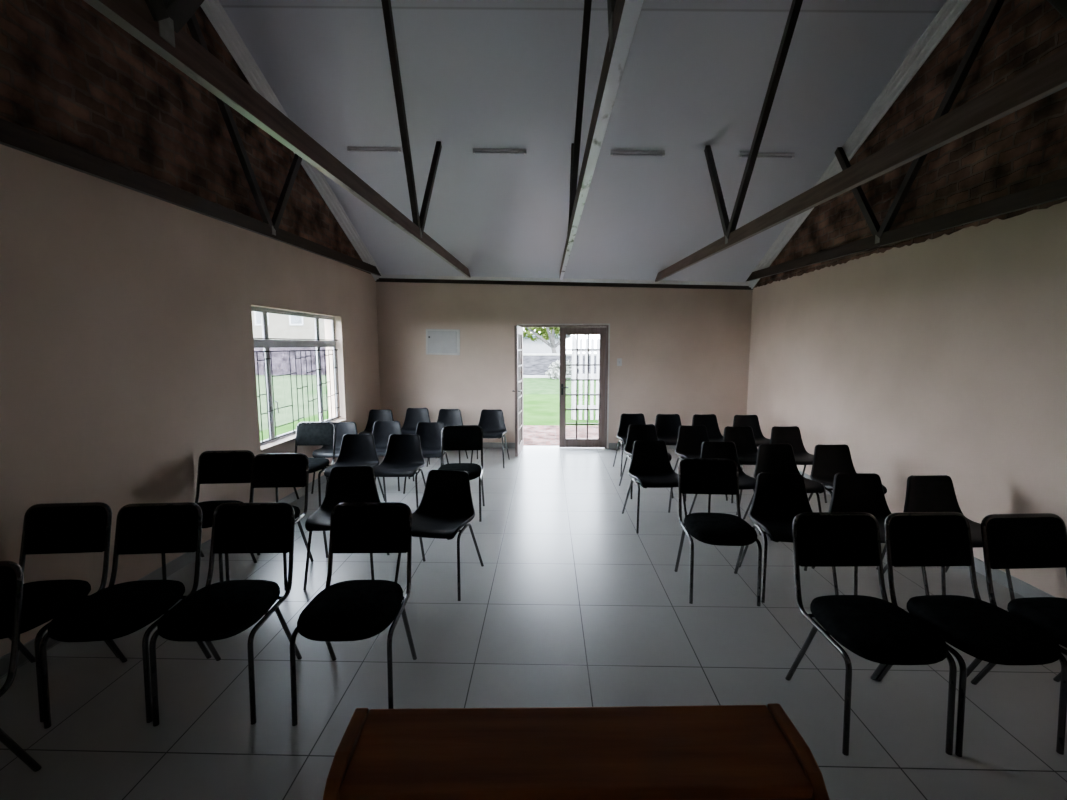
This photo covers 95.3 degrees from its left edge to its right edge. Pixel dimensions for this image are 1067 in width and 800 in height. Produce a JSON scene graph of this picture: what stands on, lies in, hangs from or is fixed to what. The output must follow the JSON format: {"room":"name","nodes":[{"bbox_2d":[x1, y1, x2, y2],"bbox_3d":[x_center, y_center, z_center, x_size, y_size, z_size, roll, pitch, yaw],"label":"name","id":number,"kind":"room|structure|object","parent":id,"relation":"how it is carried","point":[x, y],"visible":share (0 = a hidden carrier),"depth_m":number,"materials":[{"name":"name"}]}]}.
{"room":"house of worship","nodes":[
{"label":"house of worship","id":0,"kind":"room"},
{"bbox_2d":[0,0,380,656],"bbox_3d":[-2.824,-1.130,3.051,0.231,4.943,9.620,0,6,2],"label":"wall","id":1,"kind":"structure","parent":0,"point":[127,356],"depth_m":3.27,"materials":[{"name":"beige paint"}]},
{"bbox_2d":[0,475,325,676],"bbox_3d":[-2.700,1.268,3.408,0.028,0.095,9.340,0,6,2],"label":"baseboard","id":2,"kind":"structure","parent":1,"relation":"attached to","point":[173,566],"depth_m":3.59,"materials":[{"name":"tile"}]},
{"bbox_2d":[200,0,381,280],"bbox_3d":[-2.646,-2.465,2.984,0.125,2.217,9.323,0,6,2],"label":"trim","id":3,"kind":"structure","parent":1,"relation":"attached to","point":[213,9],"depth_m":4.60,"materials":[{"name":"grey wood"}]},
{"bbox_2d":[251,306,346,451],"bbox_3d":[-2.696,-0.304,5.607,0.218,1.405,1.940,0,6,2],"label":"window","id":4,"kind":"structure","parent":1,"relation":"in","point":[264,342],"depth_m":5.43,"materials":[{"name":"grey paint"}]},
{"bbox_2d":[0,446,1066,799],"bbox_3d":[0.163,1.380,3.333,6.750,0.120,9.780,0,6,2],"label":"floor","id":5,"kind":"structure","parent":0,"point":[568,605],"depth_m":2.58,"materials":[{"name":"tile"}]},
{"bbox_2d":[0,561,41,771],"bbox_3d":[-2.167,1.085,1.671,0.456,0.858,0.569,-1,7,-10],"label":"padded chair","id":6,"kind":"object","parent":5,"relation":"on","point":[11,573],"visible":1,"depth_m":1.88,"materials":[{"name":"black fabric"}]},
{"bbox_2d":[0,502,117,721],"bbox_3d":[-2.455,1.004,2.390,0.456,0.858,0.569,-1,6,-5],"label":"padded chair","id":7,"kind":"object","parent":5,"relation":"on","point":[85,527],"visible":0.78,"depth_m":2.56,"materials":[{"name":"black fabric"}]},
{"bbox_2d":[39,502,211,728],"bbox_3d":[-1.968,1.003,2.387,0.456,0.858,0.569,-1,6,-4],"label":"padded chair","id":8,"kind":"object","parent":5,"relation":"on","point":[119,610],"visible":0.98,"depth_m":2.38,"materials":[{"name":"black fabric"}]},
{"bbox_2d":[161,450,259,580],"bbox_3d":[-2.428,0.858,3.682,0.456,0.858,0.569,-1,6,-4],"label":"padded chair","id":9,"kind":"object","parent":5,"relation":"on","point":[224,466],"visible":0.43,"depth_m":3.85,"materials":[{"name":"black fabric"}]},
{"bbox_2d":[149,502,301,726],"bbox_3d":[-1.480,1.002,2.388,0.456,0.858,0.569,0,6,-1],"label":"padded chair","id":10,"kind":"object","parent":5,"relation":"on","point":[224,609],"visible":1,"depth_m":2.39,"materials":[{"name":"black fabric"}]},
{"bbox_2d":[218,453,313,590],"bbox_3d":[-1.946,0.870,3.569,0.456,0.858,0.569,0,6,-3],"label":"padded chair","id":11,"kind":"object","parent":5,"relation":"on","point":[278,470],"visible":0.47,"depth_m":3.74,"materials":[{"name":"black fabric"}]},
{"bbox_2d":[275,422,335,506],"bbox_3d":[-2.379,0.694,5.130,0.456,0.858,0.569,0,6,-1],"label":"padded chair","id":12,"kind":"object","parent":5,"relation":"on","point":[307,433],"visible":0.64,"depth_m":5.30,"materials":[{"name":"black fabric"}]},
{"bbox_2d":[311,422,357,493],"bbox_3d":[-2.319,0.667,5.791,0.496,0.762,0.542,-1,6,-4],"label":"shell chair","id":13,"kind":"object","parent":5,"relation":"on","point":[342,428],"visible":0.44,"depth_m":5.94,"materials":[{"name":"black plastic"}]},
{"bbox_2d":[303,465,389,589],"bbox_3d":[-1.385,0.912,3.613,0.496,0.762,0.542,-1,6,-6],"label":"shell chair","id":14,"kind":"object","parent":5,"relation":"on","point":[346,484],"visible":0.63,"depth_m":3.76,"materials":[{"name":"black plastic"}]},
{"bbox_2d":[290,502,416,725],"bbox_3d":[-0.857,1.002,2.386,0.456,0.858,0.569,0,6,-1],"label":"padded chair","id":15,"kind":"object","parent":5,"relation":"on","point":[350,610],"visible":1,"depth_m":2.39,"materials":[{"name":"black plastic"}]},
{"bbox_2d":[324,434,384,500],"bbox_3d":[-1.838,0.757,4.982,0.496,0.762,0.542,-1,6,-4],"label":"shell chair","id":16,"kind":"object","parent":5,"relation":"on","point":[356,449],"visible":0.61,"depth_m":5.13,"materials":[{"name":"black plastic"}]},
{"bbox_2d":[359,409,393,433],"bbox_3d":[-2.212,0.536,6.942,0.496,0.762,0.542,-1,6,-5],"label":"shell chair","id":17,"kind":"object","parent":5,"relation":"on","point":[374,415],"visible":0.46,"depth_m":7.10,"materials":[{"name":"black plastic"}]},
{"bbox_2d":[372,421,409,490],"bbox_3d":[-1.803,0.658,5.858,0.496,0.762,0.542,0,6,-2],"label":"shell chair","id":18,"kind":"object","parent":5,"relation":"on","point":[382,430],"visible":0.38,"depth_m":6.01,"materials":[{"name":"black plastic"}]},
{"bbox_2d":[373,434,425,507],"bbox_3d":[-1.361,0.758,4.968,0.496,0.762,0.542,0,6,0],"label":"shell chair","id":19,"kind":"object","parent":5,"relation":"on","point":[403,457],"visible":0.94,"depth_m":5.11,"materials":[{"name":"black plastic"}]},
{"bbox_2d":[401,408,430,464],"bbox_3d":[-1.723,0.516,7.112,0.496,0.762,0.542,0,6,-3],"label":"shell chair","id":20,"kind":"object","parent":5,"relation":"on","point":[413,416],"visible":0.45,"depth_m":7.26,"materials":[{"name":"black plastic"}]},
{"bbox_2d":[403,422,448,493],"bbox_3d":[-1.252,0.667,5.772,0.496,0.762,0.542,0,6,-1],"label":"shell chair","id":21,"kind":"object","parent":5,"relation":"on","point":[429,433],"visible":0.5,"depth_m":5.92,"materials":[{"name":"black plastic"}]},
{"bbox_2d":[394,469,483,600],"bbox_3d":[-0.674,0.925,3.483,0.496,0.762,0.542,1,7,11],"label":"shell chair","id":22,"kind":"object","parent":5,"relation":"on","point":[446,506],"visible":0.88,"depth_m":3.60,"materials":[{"name":"black plastic"}]},
{"bbox_2d":[426,409,467,466],"bbox_3d":[-1.238,0.530,6.986,0.496,0.762,0.542,0,6,3],"label":"shell chair","id":23,"kind":"object","parent":5,"relation":"on","point":[446,416],"visible":0.34,"depth_m":7.15,"materials":[{"name":"black plastic"}]},
{"bbox_2d":[438,425,484,521],"bbox_3d":[-0.735,0.719,4.878,0.456,0.858,0.569,0,6,-2],"label":"padded chair","id":24,"kind":"object","parent":5,"relation":"on","point":[453,437],"visible":0.81,"depth_m":5.05,"materials":[{"name":"black fabric"}]},
{"bbox_2d":[470,409,509,468],"bbox_3d":[-0.618,0.536,6.919,0.496,0.762,0.542,0,6,4],"label":"shell chair","id":25,"kind":"object","parent":5,"relation":"on","point":[492,423],"visible":0.75,"depth_m":7.07,"materials":[{"name":"black plastic"}]},
{"bbox_2d":[323,703,829,799],"bbox_3d":[0.057,1.049,0.644,0.646,1.142,0.326,0,6,-1],"label":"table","id":26,"kind":"object","parent":5,"relation":"on","point":[710,752],"visible":1,"depth_m":0.66,"materials":[{"name":"red wood"}]},
{"bbox_2d":[613,413,645,476],"bbox_3d":[1.353,0.583,6.478,0.496,0.762,0.542,0,6,-1],"label":"shell chair","id":27,"kind":"object","parent":5,"relation":"on","point":[626,420],"visible":0.47,"depth_m":6.63,"materials":[{"name":"black plastic"}]},
{"bbox_2d":[619,424,673,498],"bbox_3d":[1.289,0.685,5.572,0.496,0.762,0.542,-1,6,-4],"label":"shell chair","id":28,"kind":"object","parent":5,"relation":"on","point":[646,432],"visible":0.44,"depth_m":5.73,"materials":[{"name":"black plastic"}]},
{"bbox_2d":[622,440,686,533],"bbox_3d":[1.150,0.795,4.606,0.496,0.762,0.542,-1,6,-4],"label":"shell chair","id":29,"kind":"object","parent":5,"relation":"on","point":[650,465],"visible":0.88,"depth_m":4.74,"materials":[{"name":"black plastic"}]},
{"bbox_2d":[655,414,683,458],"bbox_3d":[1.820,0.588,6.425,0.496,0.762,0.542,0,6,0],"label":"shell chair","id":30,"kind":"object","parent":5,"relation":"on","point":[667,426],"visible":0.53,"depth_m":6.58,"materials":[{"name":"black plastic"}]},
{"bbox_2d":[674,425,727,500],"bbox_3d":[1.860,0.693,5.495,0.496,0.762,0.542,0,6,-3],"label":"shell chair","id":31,"kind":"object","parent":5,"relation":"on","point":[690,439],"visible":0.62,"depth_m":5.65,"materials":[{"name":"black plastic"}]},
{"bbox_2d":[692,414,722,441],"bbox_3d":[2.316,0.591,6.391,0.496,0.762,0.542,0,6,-3],"label":"shell chair","id":32,"kind":"object","parent":5,"relation":"on","point":[709,421],"visible":0.44,"depth_m":6.55,"materials":[{"name":"black plastic"}]},
{"bbox_2d":[674,458,761,606],"bbox_3d":[1.267,0.885,3.383,0.456,0.858,0.569,0,6,4],"label":"padded chair","id":33,"kind":"object","parent":5,"relation":"on","point":[719,476],"visible":1,"depth_m":3.47,"materials":[{"name":"black fabric"}]},
{"bbox_2d":[689,441,761,534],"bbox_3d":[1.790,0.800,4.547,0.496,0.762,0.542,0,6,0],"label":"shell chair","id":34,"kind":"object","parent":5,"relation":"on","point":[724,450],"visible":0.45,"depth_m":4.70,"materials":[{"name":"black plastic"}]},
{"bbox_2d":[723,426,757,502],"bbox_3d":[2.352,0.700,5.420,0.496,0.762,0.542,0,6,-1],"label":"shell chair","id":35,"kind":"object","parent":5,"relation":"on","point":[742,436],"visible":0.5,"depth_m":5.57,"materials":[{"name":"black plastic"}]},
{"bbox_2d":[733,415,769,469],"bbox_3d":[2.841,0.596,6.336,0.496,0.762,0.542,0,6,-1],"label":"shell chair","id":36,"kind":"object","parent":5,"relation":"on","point":[752,421],"visible":0.42,"depth_m":6.49,"materials":[{"name":"black plastic"}]},
{"bbox_2d":[743,444,824,540],"bbox_3d":[2.287,0.812,4.432,0.496,0.762,0.542,0,6,-1],"label":"shell chair","id":37,"kind":"object","parent":5,"relation":"on","point":[771,458],"visible":0.52,"depth_m":4.59,"materials":[{"name":"black plastic"}]},
{"bbox_2d":[739,472,838,602],"bbox_3d":[1.772,0.932,3.385,0.496,0.762,0.542,1,7,7],"label":"shell chair","id":38,"kind":"object","parent":5,"relation":"on","point":[778,498],"visible":0.7,"depth_m":3.53,"materials":[{"name":"black plastic"}]},
{"bbox_2d":[770,426,826,502],"bbox_3d":[2.894,0.700,5.416,0.496,0.762,0.542,0,6,-1],"label":"shell chair","id":39,"kind":"object","parent":5,"relation":"on","point":[791,435],"visible":0.51,"depth_m":5.57,"materials":[{"name":"black plastic"}]},
{"bbox_2d":[808,444,886,500],"bbox_3d":[2.797,0.815,4.397,0.496,0.762,0.542,0,6,-1],"label":"shell chair","id":40,"kind":"object","parent":5,"relation":"on","point":[828,460],"visible":0.58,"depth_m":4.55,"materials":[{"name":"black plastic"}]},
{"bbox_2d":[811,473,929,594],"bbox_3d":[2.345,0.931,3.378,0.496,0.762,0.542,0,6,3],"label":"shell chair","id":41,"kind":"object","parent":5,"relation":"on","point":[852,492],"visible":0.47,"depth_m":3.53,"materials":[{"name":"black plastic"}]},
{"bbox_2d":[785,512,956,755],"bbox_3d":[1.506,1.016,2.223,0.456,0.858,0.569,0,6,0],"label":"padded chair","id":42,"kind":"object","parent":5,"relation":"on","point":[877,630],"visible":1,"depth_m":2.20,"materials":[{"name":"black fabric"}]},
{"bbox_2d":[883,475,1014,599],"bbox_3d":[2.834,0.938,3.315,0.496,0.762,0.542,0,6,-2],"label":"shell chair","id":43,"kind":"object","parent":5,"relation":"on","point":[924,493],"visible":0.46,"depth_m":3.47,"materials":[{"name":"black plastic"}]},
{"bbox_2d":[876,512,1066,756],"bbox_3d":[1.965,1.015,2.221,0.456,0.858,0.569,0,6,-1],"label":"padded chair","id":44,"kind":"object","parent":5,"relation":"on","point":[983,630],"visible":0.91,"depth_m":2.19,"materials":[{"name":"black fabric"}]},
{"bbox_2d":[971,513,1066,684],"bbox_3d":[2.426,1.017,2.199,0.456,0.858,0.569,0,6,-2],"label":"padded chair","id":45,"kind":"object","parent":5,"relation":"on","point":[1025,540],"visible":0.8,"depth_m":2.37,"materials":[{"name":"black fabric"}]},
{"bbox_2d":[376,282,752,448],"bbox_3d":[0.388,-0.604,7.930,6.550,2.788,0.230,0,6,2],"label":"wall","id":46,"kind":"structure","parent":0,"point":[685,352],"depth_m":7.78,"materials":[{"name":"beige paint"}]},
{"bbox_2d":[426,329,459,354],"bbox_3d":[-1.455,-0.929,7.805,0.550,0.410,0.044,1,6,1],"label":"board","id":47,"kind":"object","parent":46,"relation":"attached to","point":[438,341],"visible":1,"depth_m":7.79,"materials":[{"name":"white plastic"}]},
{"bbox_2d":[512,326,522,456],"bbox_3d":[-0.224,-0.154,7.560,0.138,1.956,0.665,1,6,6],"label":"door","id":48,"kind":"structure","parent":46,"relation":"in","point":[518,331],"depth_m":7.42,"materials":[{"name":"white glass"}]},
{"bbox_2d":[517,323,609,448],"bbox_3d":[0.477,-0.205,7.910,1.440,2.000,0.095,0,6,2],"label":"trim","id":49,"kind":"structure","parent":46,"relation":"attached to","point":[606,326],"depth_m":7.77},
{"bbox_2d":[375,275,752,289],"bbox_3d":[0.458,-1.830,7.669,5.940,0.212,0.028,0,6,2],"label":"trim","id":50,"kind":"structure","parent":46,"relation":"attached to","point":[379,279],"depth_m":7.66,"materials":[{"name":"black wood"}]},
{"bbox_2d":[483,443,675,448],"bbox_3d":[0.463,0.747,7.964,5.940,0.095,0.022,0,6,2],"label":"baseboard","id":51,"kind":"structure","parent":46,"relation":"attached to","point":[485,445],"depth_m":7.97,"materials":[{"name":"tile"}]},
{"bbox_2d":[559,327,605,447],"bbox_3d":[0.793,-0.194,7.895,0.745,1.956,0.138,0,6,2],"label":"door","id":52,"kind":"structure","parent":46,"relation":"in","point":[563,441],"depth_m":7.87,"materials":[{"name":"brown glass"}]},
{"bbox_2d":[617,358,621,365],"bbox_3d":[1.375,-0.605,7.779,0.076,0.120,0.016,0,6,2],"label":"light switch","id":53,"kind":"object","parent":46,"relation":"attached to","point":[619,360],"visible":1,"depth_m":7.78,"materials":[{"name":"white plastic"}]},
{"bbox_2d":[219,0,946,281],"bbox_3d":[0.166,-2.442,2.911,6.570,2.440,9.580,0,6,2],"label":"ceiling","id":54,"kind":"structure","parent":0,"point":[478,74],"depth_m":4.77,"materials":[{"name":"white paint"}]},
{"bbox_2d":[0,13,380,275],"bbox_3d":[-2.545,-2.410,2.988,0.084,2.338,9.331,0,6,2],"label":"roof truss","id":55,"kind":"object","parent":54,"relation":"attached to","point":[12,135],"visible":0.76,"depth_m":3.62,"materials":[{"name":"wood"}]},
{"bbox_2d":[84,0,470,277],"bbox_3d":[-1.085,-2.371,2.953,0.166,2.337,9.331,0,6,2],"label":"roof truss","id":56,"kind":"object","parent":54,"relation":"attached to","point":[158,24],"visible":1,"depth_m":2.05,"materials":[{"name":"brown wood"}]},
{"bbox_2d":[347,147,400,152],"bbox_3d":[-1.736,-2.723,5.301,0.581,0.068,0.047,0,6,2],"label":"light","id":57,"kind":"object","parent":54,"relation":"attached to","point":[350,149],"visible":1,"depth_m":5.29,"materials":[{"name":"white plastic"}]},
{"bbox_2d":[473,148,526,154],"bbox_3d":[-0.366,-2.686,5.268,0.581,0.068,0.047,0,6,2],"label":"light","id":58,"kind":"object","parent":54,"relation":"attached to","point":[484,151],"visible":1,"depth_m":5.25,"materials":[{"name":"white plastic"}]},
{"bbox_2d":[559,0,643,279],"bbox_3d":[0.354,-2.332,2.918,0.156,2.337,9.331,0,6,2],"label":"roof truss","id":59,"kind":"object","parent":54,"relation":"attached to","point":[623,15],"visible":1,"depth_m":2.09,"materials":[{"name":"brown wood"}]},
{"bbox_2d":[610,150,664,156],"bbox_3d":[1.118,-2.646,5.233,0.581,0.068,0.047,0,6,2],"label":"light","id":60,"kind":"object","parent":54,"relation":"attached to","point":[618,153],"visible":1,"depth_m":5.22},
{"bbox_2d":[738,152,794,158],"bbox_3d":[2.488,-2.609,5.200,0.581,0.068,0.047,0,6,2],"label":"light","id":61,"kind":"object","parent":54,"relation":"attached to","point":[741,154],"visible":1,"depth_m":5.19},
{"bbox_2d":[655,0,1066,281],"bbox_3d":[1.814,-2.292,2.884,0.125,2.338,9.331,0,6,2],"label":"roof truss","id":62,"kind":"object","parent":54,"relation":"attached to","point":[1048,76],"visible":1,"depth_m":2.53,"materials":[{"name":"brown wood"}]},
{"bbox_2d":[746,0,1066,280],"bbox_3d":[3.171,-2.269,2.850,0.109,2.308,9.331,0,6,2],"label":"roof truss","id":63,"kind":"object","parent":54,"relation":"attached to","point":[1052,191],"visible":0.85,"depth_m":3.83,"materials":[{"name":"brown wood"}]},
{"bbox_2d":[747,0,1066,597],"bbox_3d":[3.408,-1.046,2.891,0.244,4.788,9.620,0,6,2],"label":"wall","id":64,"kind":"structure","parent":0,"point":[944,352],"depth_m":3.87,"materials":[{"name":"beige paint"}]},
{"bbox_2d":[745,0,970,288],"bbox_3d":[3.224,-2.304,2.844,0.125,2.215,9.320,0,6,2],"label":"trim","id":65,"kind":"structure","parent":64,"relation":"attached to","point":[951,10],"depth_m":4.50,"materials":[{"name":"grey wood"}]},
{"bbox_2d":[799,470,1053,597],"bbox_3d":[3.306,1.276,3.247,0.022,0.095,9.340,0,6,2],"label":"baseboard","id":66,"kind":"structure","parent":64,"relation":"attached to","point":[1020,587],"depth_m":3.36,"materials":[{"name":"tile"}]},
{"label":"outside","id":67,"kind":"structure","parent":0,"visible":0},
{"bbox_2d":[260,394,597,440],"bbox_3d":[28.038,-2.430,38.268,66.000,0.300,61.930,0,6,2],"label":"lawn","id":68,"kind":"structure","parent":67,"point":[538,409],"depth_m":12.65,"materials":[{"name":"green plant"}]},
{"bbox_2d":[523,333,570,353],"bbox_3d":[-2.608,-3.730,36.898,10.600,2.700,6.800,0,6,2],"label":"outbuilding","id":69,"kind":"structure","parent":68,"relation":"on","point":[529,347],"depth_m":33.80,"materials":[{"name":"white paint"}]},
{"bbox_2d":[523,375,571,377],"bbox_3d":[11.150,-1.077,24.082,39.000,0.260,0.480,0,6,2],"label":"path edge","id":70,"kind":"structure","parent":68,"relation":"on","point":[524,376],"depth_m":24.14,"materials":[{"name":"concrete"}]},
{"bbox_2d":[523,327,573,352],"bbox_3d":[0.986,-3.856,26.727,8.790,5.245,5.442,0,6,2],"label":"tree","id":71,"kind":"object","parent":68,"relation":"on","point":[547,333],"visible":0.1,"depth_m":26.82,"materials":[{"name":"green plant"}]},
{"bbox_2d":[523,353,596,374],"bbox_3d":[11.163,-1.676,24.527,39.060,1.350,0.560,0,6,2],"label":"stone wall","id":72,"kind":"structure","parent":68,"relation":"on","point":[533,364],"depth_m":24.54,"materials":[{"name":"stone"}]},
{"bbox_2d":[571,336,598,419],"bbox_3d":[2.413,-0.527,11.614,2.990,2.000,0.141,0,6,2],"label":"picket fence","id":73,"kind":"object","parent":68,"relation":"on","point":[592,375],"visible":0.21,"depth_m":11.59,"materials":[{"name":"white paint"}]},
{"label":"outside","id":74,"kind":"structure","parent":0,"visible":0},
{"bbox_2d":[256,375,328,429],"bbox_3d":[-31.134,0.199,15.962,56.900,0.300,110.000,0,6,2],"label":"lawn","id":75,"kind":"structure","parent":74,"point":[281,384],"depth_m":16.47,"materials":[{"name":"green plant"}]},
{"bbox_2d":[252,311,324,340],"bbox_3d":[-23.973,-8.144,42.008,24.600,10.400,8.800,0,6,2],"label":"neighbouring house","id":76,"kind":"structure","parent":75,"relation":"on","point":[279,325],"depth_m":38.11,"materials":[{"name":"white paint"}]},
{"bbox_2d":[254,347,326,374],"bbox_3d":[-21.011,-2.428,29.638,24.460,1.810,0.360,0,6,2],"label":"wall","id":77,"kind":"structure","parent":75,"relation":"on","point":[280,360],"depth_m":29.32,"materials":[{"name":"concrete"}]},
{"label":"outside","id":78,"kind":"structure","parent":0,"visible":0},
{"bbox_2d":[304,378,595,393],"bbox_3d":[16.055,-0.634,20.476,49.000,0.168,6.480,0,6,2],"label":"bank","id":79,"kind":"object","parent":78,"point":[530,385],"visible":0.02,"depth_m":19.53,"materials":[{"name":"green plant"}]},
{"bbox_2d":[545,360,578,378],"bbox_3d":[1.376,-1.447,23.263,1.671,1.030,1.056,0,6,2],"label":"shrub","id":80,"kind":"object","parent":79,"relation":"on","point":[553,372],"visible":0.62,"depth_m":23.09,"materials":[{"name":"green plant"}]},
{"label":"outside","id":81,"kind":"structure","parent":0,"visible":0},
{"bbox_2d":[523,425,597,445],"bbox_3d":[1.249,0.734,9.312,8.000,0.115,2.300,0,6,2],"label":"paving","id":82,"kind":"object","parent":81,"point":[533,435],"visible":0.07,"depth_m":9.51,"materials":[{"name":"stone"}]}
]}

